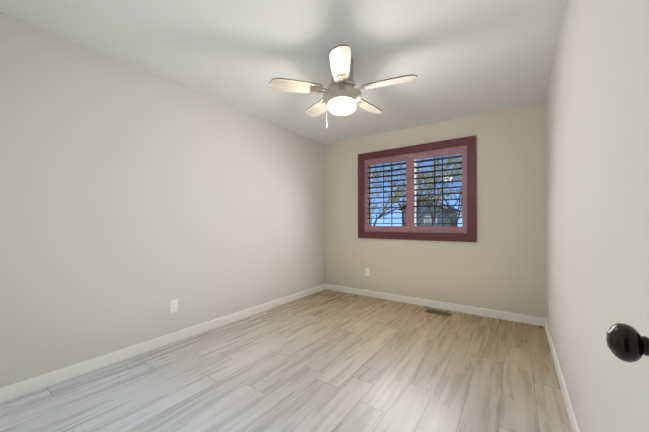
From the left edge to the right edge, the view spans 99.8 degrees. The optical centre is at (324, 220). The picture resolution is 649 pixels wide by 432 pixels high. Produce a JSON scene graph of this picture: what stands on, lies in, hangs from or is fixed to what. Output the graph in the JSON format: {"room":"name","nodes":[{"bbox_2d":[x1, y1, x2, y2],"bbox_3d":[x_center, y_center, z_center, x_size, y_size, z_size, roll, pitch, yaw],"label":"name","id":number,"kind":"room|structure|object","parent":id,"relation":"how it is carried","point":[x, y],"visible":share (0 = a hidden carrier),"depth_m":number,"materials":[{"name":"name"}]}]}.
{"room":"empty bedroom","nodes":[
{"label":"empty bedroom","id":0,"kind":"room"},
{"bbox_2d":[0,12,325,387],"bbox_3d":[-1.600,-0.079,2.482,0.200,2.440,5.760,0,-1,35],"label":"wall","id":1,"kind":"structure","parent":0,"point":[134,201],"depth_m":2.26,"materials":[{"name":"grey paint"}]},
{"bbox_2d":[0,284,327,402],"bbox_3d":[-1.116,1.099,2.975,0.016,0.092,3.980,0,-1,35],"label":"baseboard","id":2,"kind":"structure","parent":1,"relation":"attached to","point":[19,389],"depth_m":2.25,"materials":[{"name":"white wood"}]},
{"bbox_2d":[170,299,177,312],"bbox_3d":[-1.412,0.801,2.562,0.008,0.115,0.070,0,-1,35],"label":"electrical outlet","id":3,"kind":"object","parent":1,"relation":"attached to","point":[173,305],"visible":1,"depth_m":2.56,"materials":[{"name":"white plastic"}]},
{"bbox_2d":[0,0,566,144],"bbox_3d":[-0.335,-1.382,1.606,3.290,0.150,5.760,0,-1,35],"label":"ceiling","id":4,"kind":"structure","parent":0,"point":[462,58],"depth_m":2.06,"materials":[{"name":"white paint"}]},
{"bbox_2d":[269,45,417,127],"bbox_3d":[0.177,-1.030,2.238,1.103,0.543,1.091,0,-1,35],"label":"fan","id":5,"kind":"object","parent":4,"relation":"hanging from","point":[342,94],"visible":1,"depth_m":2.12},
{"bbox_2d":[0,290,572,431],"bbox_3d":[-0.335,1.208,1.584,3.290,0.150,5.760,0,-1,35],"label":"floor","id":6,"kind":"structure","parent":0,"point":[328,361],"depth_m":1.94,"materials":[{"name":"beige laminate"}]},
{"bbox_2d":[424,309,451,316],"bbox_3d":[1.416,1.146,3.404,0.305,0.004,0.150,0,-1,35],"label":"floor vent","id":7,"kind":"object","parent":6,"relation":"in","point":[449,314],"visible":1,"depth_m":3.40,"materials":[{"name":"black metal"}]},
{"bbox_2d":[326,102,544,317],"bbox_3d":[1.260,-0.068,3.871,2.890,2.440,0.200,0,-1,35],"label":"wall","id":8,"kind":"structure","parent":0,"point":[499,265],"depth_m":3.33,"materials":[{"name":"beige paint"}]},
{"bbox_2d":[365,268,368,275],"bbox_3d":[0.652,0.787,4.164,0.070,0.115,0.008,0,-1,35],"label":"electrical outlet","id":9,"kind":"object","parent":8,"relation":"attached to","point":[366,271],"visible":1,"depth_m":4.16,"materials":[{"name":"white plastic"}]},
{"bbox_2d":[368,159,459,225],"bbox_3d":[1.278,-0.382,3.917,1.434,1.118,0.060,0,-1,35],"label":"window","id":10,"kind":"structure","parent":8,"relation":"in","point":[370,195],"depth_m":4.27,"materials":[{"name":"grey"}]},
{"bbox_2d":[358,135,476,241],"bbox_3d":[1.210,-0.382,3.820,1.614,1.298,0.157,0,-1,35],"label":"window shutter","id":11,"kind":"object","parent":10,"relation":"attached to","point":[466,148],"visible":0.98,"depth_m":3.71,"materials":[{"name":"red wood"}]},
{"bbox_2d":[328,284,539,325],"bbox_3d":[1.196,1.105,3.778,2.820,0.092,0.013,0,-1,35],"label":"baseboard","id":12,"kind":"structure","parent":8,"relation":"attached to","point":[521,318],"depth_m":3.52,"materials":[{"name":"white wood"}]},
{"bbox_2d":[544,0,648,431],"bbox_3d":[0.930,-0.094,0.708,0.200,2.440,5.760,0,-1,35],"label":"wall","id":13,"kind":"structure","parent":0,"point":[596,142],"depth_m":1.02,"materials":[{"name":"grey paint"}]},
{"bbox_2d":[540,317,579,431],"bbox_3d":[1.238,1.085,1.325,0.016,0.092,3.980,0,-1,35],"label":"baseboard","id":14,"kind":"structure","parent":13,"relation":"attached to","point":[573,421],"depth_m":1.80,"materials":[{"name":"white"}]},
{"bbox_3d":[-1.116,-0.096,0.481,2.890,2.440,0.120,0,-1,35],"label":"wall","id":15,"kind":"structure","parent":0,"visible":0},
{"bbox_2d":[606,323,648,362],"bbox_3d":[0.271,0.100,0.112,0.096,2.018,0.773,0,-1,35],"label":"door knob","id":16,"kind":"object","parent":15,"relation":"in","point":[627,343],"depth_m":0.38,"materials":[{"name":"black metal"}]},
{"label":"outside","id":17,"kind":"structure","parent":0,"visible":0},
{"bbox_3d":[39.290,4.774,60.609,160.000,0.300,135.440,0,-1,35],"label":"ground","id":18,"kind":"structure","parent":17,"visible":0},
{"bbox_2d":[372,153,461,226],"bbox_3d":[6.466,-0.779,17.022,12.933,10.108,25.583,0,-1,35],"label":"trees","id":19,"kind":"object","parent":18,"relation":"on","point":[437,197],"depth_m":9.66,"materials":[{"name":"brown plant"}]},
{"bbox_2d":[397,197,457,226],"bbox_3d":[15.778,0.643,40.688,6.693,7.630,10.110,0,-1,35],"label":"house","id":20,"kind":"structure","parent":18,"relation":"on","point":[425,220],"depth_m":36.77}
]}

